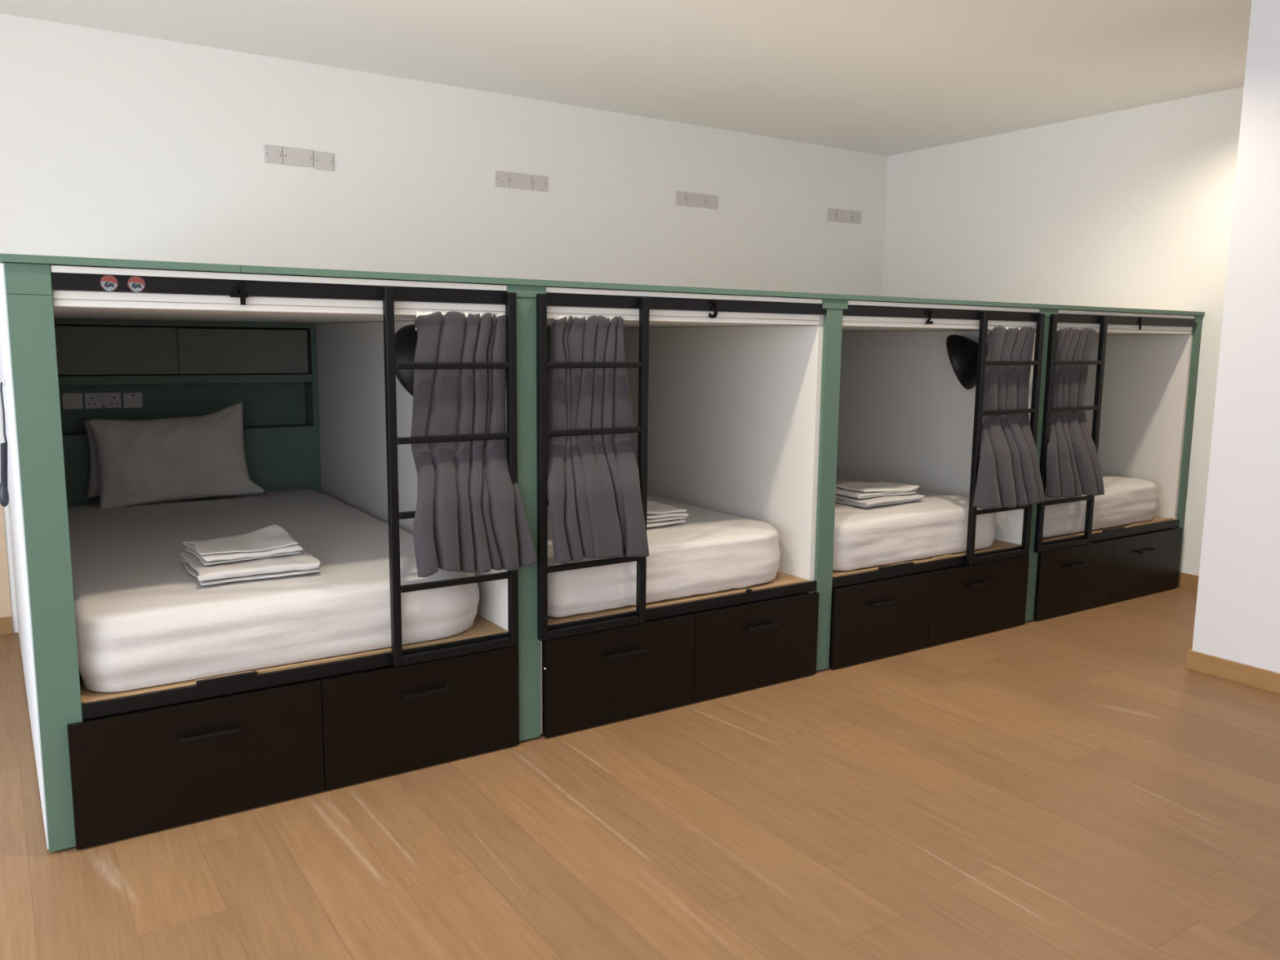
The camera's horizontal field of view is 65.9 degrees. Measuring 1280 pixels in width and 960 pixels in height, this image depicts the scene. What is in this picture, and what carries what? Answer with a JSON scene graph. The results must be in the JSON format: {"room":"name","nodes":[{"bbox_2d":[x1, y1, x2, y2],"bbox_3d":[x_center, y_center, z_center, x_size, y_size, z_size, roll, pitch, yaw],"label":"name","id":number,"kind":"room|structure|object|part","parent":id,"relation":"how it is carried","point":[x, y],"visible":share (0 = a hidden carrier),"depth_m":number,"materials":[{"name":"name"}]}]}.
{"room":"dormitory","nodes":[
{"label":"dormitory","id":0,"kind":"room"},
{"bbox_2d":[0,13,888,632],"bbox_3d":[-1.496,-0.812,5.651,8.282,2.871,0.100,-5,10,-33],"label":"wall","id":1,"kind":"structure","parent":0,"point":[113,144],"depth_m":5.49,"materials":[{"name":"paint"}]},
{"bbox_2d":[0,503,11,617],"bbox_3d":[-3.481,0.406,4.436,1.074,0.585,0.008,-5,10,-33],"label":"trim","id":2,"kind":"structure","parent":1,"relation":"attached to","point":[5,599],"depth_m":4.73,"materials":[{"name":"brown wood"}]},
{"bbox_2d":[0,616,13,635],"bbox_3d":[-3.942,0.775,4.178,2.174,0.085,0.014,-5,10,-33],"label":"baseboard","id":3,"kind":"structure","parent":1,"relation":"attached to","point":[6,623],"depth_m":4.75,"materials":[{"name":"brown wood"}]},
{"bbox_2d":[263,144,282,164],"bbox_3d":[-1.919,-1.704,5.168,0.090,0.089,0.010,-5,10,-33],"label":"socket","id":4,"kind":"object","parent":1,"relation":"attached to","point":[273,154],"visible":1,"depth_m":5.16,"materials":[{"name":"grey plastic"}]},
{"bbox_2d":[283,146,313,167],"bbox_3d":[-1.813,-1.713,5.237,0.155,0.089,0.010,-5,10,-33],"label":"socket","id":5,"kind":"object","parent":1,"relation":"attached to","point":[291,156],"visible":1,"depth_m":5.23,"materials":[{"name":"grey plastic"}]},
{"bbox_2d":[313,151,333,170],"bbox_3d":[-1.701,-1.715,5.309,0.100,0.089,0.015,-5,10,-33],"label":"socket","id":6,"kind":"object","parent":1,"relation":"attached to","point":[322,161],"visible":1,"depth_m":5.30,"materials":[{"name":"grey plastic"}]},
{"bbox_2d":[495,170,509,187],"bbox_3d":[-0.821,-1.795,5.890,0.092,0.089,0.010,-5,10,-33],"label":"socket","id":7,"kind":"object","parent":1,"relation":"attached to","point":[502,178],"visible":1,"depth_m":5.89,"materials":[{"name":"grey plastic"}]},
{"bbox_2d":[509,172,532,190],"bbox_3d":[-0.717,-1.804,5.958,0.152,0.089,0.010,-5,10,-33],"label":"socket","id":8,"kind":"object","parent":1,"relation":"attached to","point":[517,180],"visible":1,"depth_m":5.95,"materials":[{"name":"grey plastic"}]},
{"bbox_2d":[532,174,547,191],"bbox_3d":[-0.610,-1.812,6.029,0.099,0.089,0.010,-5,10,-33],"label":"socket","id":9,"kind":"object","parent":1,"relation":"attached to","point":[540,183],"visible":1,"depth_m":6.03,"materials":[{"name":"grey plastic"}]},
{"bbox_2d":[675,191,686,205],"bbox_3d":[0.276,-1.886,6.611,0.083,0.089,0.010,-5,10,-33],"label":"socket","id":10,"kind":"object","parent":1,"relation":"attached to","point":[681,197],"visible":1,"depth_m":6.61,"materials":[{"name":"grey plastic"}]},
{"bbox_2d":[686,192,705,208],"bbox_3d":[0.378,-1.894,6.679,0.157,0.089,0.010,-5,10,-33],"label":"socket","id":11,"kind":"object","parent":1,"relation":"attached to","point":[698,200],"visible":1,"depth_m":6.67,"materials":[{"name":"grey plastic"}]},
{"bbox_2d":[705,194,718,208],"bbox_3d":[0.490,-1.903,6.752,0.105,0.089,0.010,-5,10,-33],"label":"socket","id":12,"kind":"object","parent":1,"relation":"attached to","point":[711,201],"visible":1,"depth_m":6.75,"materials":[{"name":"grey plastic"}]},
{"bbox_2d":[826,208,835,221],"bbox_3d":[1.433,-1.981,7.372,0.084,0.089,0.010,-5,10,-33],"label":"socket","id":13,"kind":"object","parent":1,"relation":"attached to","point":[831,212],"visible":1,"depth_m":7.37,"materials":[{"name":"grey plastic"}]},
{"bbox_2d":[835,208,852,222],"bbox_3d":[1.541,-1.990,7.443,0.160,0.089,0.010,-5,10,-33],"label":"socket","id":14,"kind":"object","parent":1,"relation":"attached to","point":[842,215],"visible":1,"depth_m":7.44,"materials":[{"name":"grey plastic"}]},
{"bbox_2d":[852,211,861,223],"bbox_3d":[1.651,-1.999,7.516,0.090,0.089,0.010,-5,10,-33],"label":"socket","id":15,"kind":"object","parent":1,"relation":"attached to","point":[856,215],"visible":1,"depth_m":7.51,"materials":[{"name":"grey plastic"}]},
{"bbox_2d":[0,0,1251,155],"bbox_3d":[1.335,-1.651,1.243,8.282,0.080,10.291,-5,10,-33],"label":"ceiling","id":16,"kind":"structure","parent":0,"point":[886,77],"depth_m":4.89,"materials":[{"name":"paint"}]},
{"bbox_2d":[0,586,1279,959],"bbox_3d":[1.303,1.271,1.655,8.282,0.080,10.291,-5,10,-33],"label":"floor","id":17,"kind":"structure","parent":0,"point":[1063,787],"depth_m":2.89,"materials":[{"name":"brown wood"}]},
{"bbox_2d":[0,262,546,852],"bbox_3d":[-1.658,0.039,4.066,1.566,1.610,2.539,-5,10,-33],"label":"bunk","id":18,"kind":"object","parent":17,"relation":"on","point":[111,766],"visible":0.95,"depth_m":3.02,"materials":[{"name":"green paint"}]},
{"bbox_2d":[0,378,8,506],"bbox_3d":[-2.149,-0.123,3.325,0.042,0.432,0.029,-5,10,-33],"label":"coiled cord","id":19,"kind":"object","parent":18,"relation":"hanging from","point":[4,495],"visible":1,"depth_m":3.33,"materials":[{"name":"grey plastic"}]},
{"bbox_3d":[-2.288,0.084,3.694,0.102,1.608,2.466,-5,10,-33],"label":"panel","id":20,"kind":"part","parent":18,"relation":"part of","materials":[{"name":"white laminate"}]},
{"bbox_3d":[-1.598,0.275,2.675,0.102,1.528,0.022,-5,10,-33],"label":"post","id":21,"kind":"part","parent":18,"relation":"part of","materials":[{"name":"green paint"}]},
{"bbox_2d":[53,318,321,506],"bbox_3d":[-2.316,-0.252,4.994,1.314,1.088,0.208,-5,10,-33],"label":"headboard","id":22,"kind":"object","parent":18,"relation":"attached to","point":[179,368],"visible":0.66,"depth_m":4.98,"materials":[{"name":"green laminate"}]},
{"bbox_2d":[62,392,83,409],"bbox_3d":[-2.729,-0.379,4.748,0.086,0.078,0.010,-5,10,-33],"label":"socket","id":23,"kind":"object","parent":22,"relation":"attached to","point":[73,400],"visible":1,"depth_m":4.74,"materials":[{"name":"grey plastic"}]},
{"bbox_2d":[84,391,121,408],"bbox_3d":[-2.621,-0.388,4.817,0.157,0.078,0.013,-5,10,-33],"label":"double socket","id":24,"kind":"object","parent":22,"relation":"attached to","point":[92,400],"visible":1,"depth_m":4.81,"materials":[{"name":"grey plastic"}]},
{"bbox_3d":[-2.538,-0.616,4.702,0.672,0.226,0.014,-5,10,-33],"label":"sliding door","id":25,"kind":"part","parent":22,"relation":"part of","materials":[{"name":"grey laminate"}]},
{"bbox_2d":[122,392,142,408],"bbox_3d":[-2.512,-0.395,4.889,0.086,0.078,0.012,-5,10,-33],"label":"light switch","id":26,"kind":"object","parent":22,"relation":"attached to","point":[131,400],"visible":1,"depth_m":4.88,"materials":[{"name":"grey plastic"}]},
{"bbox_2d":[129,396,135,404],"bbox_3d":[-2.510,-0.394,4.885,0.024,0.032,0.004,-5,10,-33],"label":"rocker switch","id":27,"kind":"object","parent":26,"relation":"attached to","point":[132,399],"depth_m":4.88,"materials":[{"name":"grey plastic"}]},
{"bbox_3d":[-2.322,-0.778,4.912,1.285,0.024,0.208,-5,10,-33],"label":"panel","id":28,"kind":"part","parent":22,"relation":"part of","materials":[{"name":"green laminate"}]},
{"bbox_3d":[-2.319,0.015,5.032,1.314,0.548,0.208,-5,10,-33],"label":"panel","id":29,"kind":"part","parent":22,"relation":"part of","materials":[{"name":"green laminate"}]},
{"bbox_3d":[-2.011,-0.655,5.028,0.623,0.222,0.014,-5,10,-33],"label":"sliding door","id":30,"kind":"part","parent":22,"relation":"part of","materials":[{"name":"grey laminate"}]},
{"bbox_3d":[-1.777,-0.567,5.308,0.028,0.540,0.208,-5,10,-33],"label":"panel","id":31,"kind":"part","parent":22,"relation":"part of","materials":[{"name":"green laminate"}]},
{"bbox_3d":[-1.294,0.832,2.935,0.690,0.364,0.018,-5,10,-33],"label":"drawer","id":32,"kind":"part","parent":18,"relation":"part of","materials":[{"name":"black laminate"}]},
{"bbox_3d":[-1.270,0.751,2.910,0.169,0.012,0.030,-5,10,-33],"label":"handle","id":33,"kind":"part","parent":18,"relation":"part of","materials":[{"name":"black metal"}]},
{"bbox_2d":[66,488,479,692],"bbox_3d":[-1.645,0.321,4.019,1.285,0.239,2.249,-5,10,-33],"label":"mattress","id":34,"kind":"object","parent":18,"relation":"on","point":[142,620],"visible":0.69,"depth_m":3.20,"materials":[{"name":"white fabric"}]},
{"bbox_2d":[83,419,100,497],"bbox_3d":[-2.308,-0.110,4.802,0.702,0.393,0.136,-6,10,-40],"label":"pillow","id":35,"kind":"object","parent":34,"relation":"on","point":[93,490],"visible":0.08,"depth_m":4.62,"materials":[{"name":"fabric"}]},
{"bbox_2d":[87,401,266,508],"bbox_3d":[-2.195,-0.127,4.712,0.746,0.470,0.212,-6,10,-39],"label":"pillow","id":36,"kind":"object","parent":34,"relation":"on","point":[155,460],"visible":1,"depth_m":4.63,"materials":[{"name":"fabric"}]},
{"bbox_2d":[180,548,320,585],"bbox_3d":[-1.316,0.275,3.346,0.406,0.044,0.416,-5,10,-33],"label":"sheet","id":37,"kind":"object","parent":34,"relation":"on","point":[304,562],"visible":0.61,"depth_m":3.21,"materials":[{"name":"white fabric"}]},
{"bbox_2d":[182,524,302,564],"bbox_3d":[-1.354,0.217,3.369,0.342,0.061,0.321,-6,10,-37],"label":"folded towel","id":38,"kind":"object","parent":37,"relation":"on","point":[272,540],"visible":1,"depth_m":3.32,"materials":[{"name":"fabric"}]},
{"bbox_3d":[-0.986,-0.568,2.959,1.340,0.043,0.019,-5,10,-33],"label":"header rail","id":39,"kind":"part","parent":18,"relation":"part of","materials":[{"name":"metal"}]},
{"bbox_3d":[-1.638,0.447,4.052,1.314,0.016,2.263,-5,10,-33],"label":"board","id":40,"kind":"part","parent":18,"relation":"part of","materials":[{"name":"brown wood"}]},
{"bbox_3d":[-0.998,0.601,3.122,1.340,0.043,0.016,-5,10,-33],"label":"rail","id":41,"kind":"part","parent":18,"relation":"part of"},
{"bbox_2d":[395,324,417,395],"bbox_3d":[-0.745,-0.410,3.503,0.200,0.283,0.300,7,11,40],"label":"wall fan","id":42,"kind":"object","parent":18,"relation":"attached to","point":[406,338],"visible":0.21,"depth_m":3.40,"materials":[{"name":"black plastic"}]},
{"bbox_3d":[-0.718,0.785,3.313,0.685,0.364,0.018,-5,10,-33],"label":"drawer","id":43,"kind":"part","parent":18,"relation":"part of","materials":[{"name":"black laminate"}]},
{"bbox_3d":[-0.709,0.705,3.279,0.164,0.012,0.030,-5,10,-33],"label":"handle","id":44,"kind":"part","parent":18,"relation":"part of","materials":[{"name":"black metal"}]},
{"bbox_3d":[-1.088,0.040,4.490,0.138,1.499,2.468,-5,10,-33],"label":"divider panel","id":45,"kind":"part","parent":18,"relation":"part of","materials":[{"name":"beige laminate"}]},
{"bbox_2d":[382,287,518,666],"bbox_3d":[-0.613,-0.009,3.261,0.449,1.216,0.029,-5,10,-33],"label":"ladder","id":46,"kind":"object","parent":18,"relation":"attached to","point":[394,515],"visible":0.91,"depth_m":3.22,"materials":[{"name":"black metal"}]},
{"bbox_2d":[410,311,537,577],"bbox_3d":[-0.550,-0.119,3.271,0.441,0.868,0.112,-5,10,-33],"label":"curtain","id":47,"kind":"object","parent":18,"relation":"hanging from","point":[470,517],"visible":0.91,"depth_m":3.27,"materials":[{"name":"grey fabric"}]},
{"bbox_3d":[-0.397,0.157,3.460,0.091,1.569,0.019,-5,10,-33],"label":"post","id":48,"kind":"part","parent":18,"relation":"part of","materials":[{"name":"green paint"}]},
{"bbox_2d":[0,253,1204,315],"bbox_3d":[0.809,-0.770,4.150,5.889,0.021,0.070,-5,10,-33],"label":"board","id":49,"kind":"object","parent":18,"relation":"on","point":[4,258],"visible":0.89,"depth_m":3.25,"materials":[{"name":"green paint"}]},
{"bbox_2d":[542,286,848,737],"bbox_3d":[-0.416,-0.062,4.882,1.466,1.610,2.539,-5,10,-33],"label":"bunk","id":50,"kind":"object","parent":17,"relation":"on","point":[744,391],"visible":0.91,"depth_m":4.21,"materials":[{"name":"green paint"}]},
{"bbox_3d":[-1.109,-0.351,5.788,1.300,1.088,0.208,-5,10,-33],"label":"headboard","id":51,"kind":"part","parent":50,"relation":"part of","materials":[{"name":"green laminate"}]},
{"bbox_2d":[536,293,649,640],"bbox_3d":[-0.166,-0.046,3.555,0.449,1.216,0.029,-5,10,-33],"label":"ladder","id":52,"kind":"object","parent":50,"relation":"attached to","point":[544,633],"visible":0.85,"depth_m":3.52,"materials":[{"name":"black metal"}]},
{"bbox_2d":[546,314,648,564],"bbox_3d":[-0.150,-0.146,3.533,0.411,0.879,0.118,-5,10,-33],"label":"curtain","id":53,"kind":"object","parent":50,"relation":"hanging from","point":[596,510],"visible":0.91,"depth_m":3.53,"materials":[{"name":"grey fabric"}]},
{"bbox_3d":[-0.067,0.732,3.742,0.664,0.364,0.018,-5,10,-33],"label":"drawer","id":54,"kind":"part","parent":50,"relation":"part of","materials":[{"name":"black laminate"}]},
{"bbox_3d":[-0.052,0.651,3.711,0.162,0.012,0.030,-5,10,-33],"label":"handle","id":55,"kind":"part","parent":50,"relation":"part of","materials":[{"name":"black metal"}]},
{"bbox_2d":[546,484,780,617],"bbox_3d":[-0.431,0.221,4.824,1.228,0.237,2.231,-5,10,-33],"label":"mattress","id":56,"kind":"object","parent":50,"relation":"on","point":[712,551],"visible":0.42,"depth_m":3.95,"materials":[{"name":"white fabric"}]},
{"bbox_2d":[646,500,688,527],"bbox_3d":[-0.036,0.146,4.260,0.406,0.072,0.322,-5,10,-36],"label":"folded towel","id":57,"kind":"object","parent":56,"relation":"on","point":[658,514],"visible":0.26,"depth_m":4.21,"materials":[{"name":"fabric"}]},
{"bbox_3d":[-0.432,0.348,4.846,1.299,0.016,2.263,-5,10,-33],"label":"board","id":58,"kind":"part","parent":50,"relation":"part of","materials":[{"name":"brown wood"}]},
{"bbox_3d":[0.200,0.504,3.909,1.347,0.043,0.016,-5,10,-33],"label":"rail","id":59,"kind":"part","parent":50,"relation":"part of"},
{"bbox_3d":[0.211,-0.665,3.747,1.347,0.043,0.019,-5,10,-33],"label":"header rail","id":60,"kind":"part","parent":50,"relation":"part of","materials":[{"name":"metal"}]},
{"bbox_3d":[0.112,-0.058,5.280,0.138,1.499,2.468,-5,10,-33],"label":"divider panel","id":61,"kind":"part","parent":50,"relation":"part of","materials":[{"name":"beige laminate"}]},
{"bbox_3d":[0.489,0.687,4.107,0.664,0.364,0.018,-5,10,-33],"label":"drawer","id":62,"kind":"part","parent":50,"relation":"part of","materials":[{"name":"black laminate"}]},
{"bbox_3d":[0.506,0.606,4.078,0.162,0.012,0.030,-5,10,-33],"label":"handle","id":63,"kind":"part","parent":50,"relation":"part of","materials":[{"name":"black metal"}]},
{"bbox_3d":[0.803,0.059,4.250,0.091,1.569,0.019,-5,10,-33],"label":"post","id":64,"kind":"part","parent":50,"relation":"part of","materials":[{"name":"green paint"}]},
{"bbox_2d":[829,300,1057,669],"bbox_3d":[0.798,-0.161,5.682,1.501,1.610,2.539,-5,10,-33],"label":"bunk","id":65,"kind":"object","parent":17,"relation":"on","point":[905,416],"visible":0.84,"depth_m":5.05,"materials":[{"name":"green paint"}]},
{"bbox_3d":[1.109,0.636,4.515,0.624,0.364,0.018,-5,10,-33],"label":"drawer","id":66,"kind":"part","parent":65,"relation":"part of","materials":[{"name":"black laminate"}]},
{"bbox_3d":[1.103,0.557,4.471,0.155,0.012,0.030,-5,10,-33],"label":"handle","id":67,"kind":"part","parent":65,"relation":"part of","materials":[{"name":"black metal"}]},
{"bbox_2d":[832,475,995,571],"bbox_3d":[0.760,0.124,5.604,1.223,0.237,2.237,-5,10,-33],"label":"mattress","id":68,"kind":"object","parent":65,"relation":"on","point":[936,524],"visible":0.38,"depth_m":4.65,"materials":[{"name":"white fabric"}]},
{"bbox_2d":[835,493,924,506],"bbox_3d":[1.162,0.084,4.936,0.446,0.032,0.330,-5,10,-35],"label":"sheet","id":69,"kind":"object","parent":68,"relation":"on","point":[886,500],"visible":0.52,"depth_m":4.80,"materials":[{"name":"white fabric"}]},
{"bbox_2d":[835,480,919,498],"bbox_3d":[1.159,0.043,4.953,0.422,0.041,0.287,-4,9,-31],"label":"folded towel","id":70,"kind":"object","parent":69,"relation":"on","point":[858,490],"visible":0.92,"depth_m":4.88,"materials":[{"name":"fabric"}]},
{"bbox_3d":[1.415,0.405,4.708,1.382,0.043,0.016,-5,10,-33],"label":"rail","id":71,"kind":"part","parent":65,"relation":"part of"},
{"bbox_3d":[0.783,0.249,5.645,1.334,0.016,2.263,-5,10,-33],"label":"board","id":72,"kind":"part","parent":65,"relation":"part of","materials":[{"name":"brown wood"}]},
{"bbox_3d":[1.342,-0.158,6.089,0.138,1.499,2.468,-5,10,-33],"label":"divider panel","id":73,"kind":"part","parent":65,"relation":"part of","materials":[{"name":"beige laminate"}]},
{"bbox_3d":[1.426,-0.765,4.546,1.382,0.043,0.019,-5,10,-33],"label":"header rail","id":74,"kind":"part","parent":65,"relation":"part of","materials":[{"name":"metal"}]},
{"bbox_2d":[946,334,986,389],"bbox_3d":[1.685,-0.609,5.101,0.200,0.283,0.300,7,11,40],"label":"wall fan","id":75,"kind":"object","parent":65,"relation":"attached to","point":[962,352],"visible":0.81,"depth_m":5.01,"materials":[{"name":"black plastic"}]},
{"bbox_3d":[1.681,0.590,4.891,0.744,0.364,0.018,-5,10,-33],"label":"drawer","id":76,"kind":"part","parent":65,"relation":"part of","materials":[{"name":"black laminate"}]},
{"bbox_3d":[1.660,0.512,4.837,0.150,0.012,0.030,-5,10,-33],"label":"handle","id":77,"kind":"part","parent":65,"relation":"part of","materials":[{"name":"black metal"}]},
{"bbox_2d":[965,311,1044,564],"bbox_3d":[1.795,-0.206,4.845,0.465,1.216,0.029,-5,10,-33],"label":"ladder","id":78,"kind":"object","parent":65,"relation":"attached to","point":[979,412],"visible":0.93,"depth_m":4.79,"materials":[{"name":"black metal"}]},
{"bbox_2d":[973,325,1044,508],"bbox_3d":[1.809,-0.308,4.808,0.495,0.877,0.138,-5,10,-33],"label":"curtain","id":79,"kind":"object","parent":65,"relation":"hanging from","point":[1009,476],"visible":0.96,"depth_m":4.81,"materials":[{"name":"grey fabric"}]},
{"bbox_3d":[2.033,-0.041,5.059,0.091,1.569,0.019,-5,10,-33],"label":"post","id":80,"kind":"part","parent":65,"relation":"part of","materials":[{"name":"green paint"}]},
{"bbox_2d":[1033,309,1203,620],"bbox_3d":[1.999,-0.259,6.471,1.431,1.610,2.539,-5,10,-33],"label":"bunk","id":81,"kind":"object","parent":17,"relation":"on","point":[1152,360],"visible":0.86,"depth_m":5.82,"materials":[{"name":"green paint"}]},
{"bbox_2d":[1033,314,1108,552],"bbox_3d":[2.247,-0.243,5.142,0.466,1.216,0.029,-5,10,-33],"label":"ladder","id":82,"kind":"object","parent":81,"relation":"attached to","point":[1051,362],"visible":0.92,"depth_m":5.11,"materials":[{"name":"black metal"}]},
{"bbox_3d":[2.353,0.535,5.333,0.662,0.364,0.018,-5,10,-33],"label":"drawer","id":83,"kind":"part","parent":81,"relation":"part of","materials":[{"name":"black laminate"}]},
{"bbox_2d":[1045,327,1104,497],"bbox_3d":[2.255,-0.347,5.097,0.446,0.872,0.147,-5,10,-33],"label":"curtain","id":84,"kind":"object","parent":81,"relation":"hanging from","point":[1073,467],"visible":0.96,"depth_m":5.10,"materials":[{"name":"grey fabric"}]},
{"bbox_3d":[2.347,0.456,5.289,0.160,0.012,0.030,-5,10,-33],"label":"handle","id":85,"kind":"part","parent":81,"relation":"part of","materials":[{"name":"black metal"}]},
{"bbox_2d":[1042,474,1157,537],"bbox_3d":[1.999,0.023,6.417,1.245,0.238,2.231,-5,10,-33],"label":"mattress","id":86,"kind":"object","parent":81,"relation":"on","point":[1125,500],"visible":0.28,"depth_m":5.53,"materials":[{"name":"white fabric"}]},
{"bbox_3d":[2.009,0.149,6.451,1.324,0.016,2.263,-5,10,-33],"label":"board","id":87,"kind":"part","parent":81,"relation":"part of","materials":[{"name":"brown wood"}]},
{"bbox_3d":[2.640,0.304,5.515,1.373,0.043,0.016,-5,10,-33],"label":"rail","id":88,"kind":"part","parent":81,"relation":"part of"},
{"bbox_3d":[2.652,-0.865,5.352,1.373,0.043,0.019,-5,10,-33],"label":"header rail","id":89,"kind":"part","parent":81,"relation":"part of","materials":[{"name":"metal"}]},
{"bbox_3d":[2.541,-0.256,6.877,0.083,1.499,2.468,-5,10,-33],"label":"divider panel","id":90,"kind":"part","parent":81,"relation":"part of","materials":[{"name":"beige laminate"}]},
{"bbox_3d":[2.927,0.488,5.711,0.708,0.364,0.018,-5,10,-33],"label":"drawer","id":91,"kind":"part","parent":81,"relation":"part of","materials":[{"name":"black laminate"}]},
{"bbox_3d":[2.918,0.409,5.665,0.170,0.012,0.030,-5,10,-33],"label":"handle","id":92,"kind":"part","parent":81,"relation":"part of","materials":[{"name":"black metal"}]},
{"bbox_3d":[3.240,-0.159,5.850,0.056,1.608,0.019,-5,10,-33],"label":"post","id":93,"kind":"part","parent":81,"relation":"part of","materials":[{"name":"green paint"}]},
{"bbox_2d":[881,86,1244,586],"bbox_3d":[4.729,-0.469,3.692,0.100,2.871,10.091,-5,10,-33],"label":"wall","id":94,"kind":"structure","parent":0,"point":[1131,208],"depth_m":6.27,"materials":[{"name":"paint"}]},
{"bbox_2d":[1177,572,1199,591],"bbox_3d":[3.904,0.744,4.992,0.013,0.090,2.346,-5,10,-33],"label":"baseboard","id":95,"kind":"structure","parent":94,"relation":"attached to","point":[1189,581],"depth_m":5.91,"materials":[{"name":"brown wood"}]},
{"bbox_2d":[1191,0,1279,673],"bbox_3d":[4.428,-0.165,1.511,0.160,2.871,6.752,-5,10,-33],"label":"wall partition","id":96,"kind":"structure","parent":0,"point":[1237,612],"depth_m":4.16,"materials":[{"name":"paint"}]},
{"bbox_2d":[1185,648,1279,693],"bbox_3d":[4.403,1.214,1.707,0.174,0.085,6.766,-5,10,-33],"label":"baseboard","id":97,"kind":"structure","parent":96,"relation":"attached to","point":[1267,680],"depth_m":4.28,"materials":[{"name":"brown wood"}]}
]}

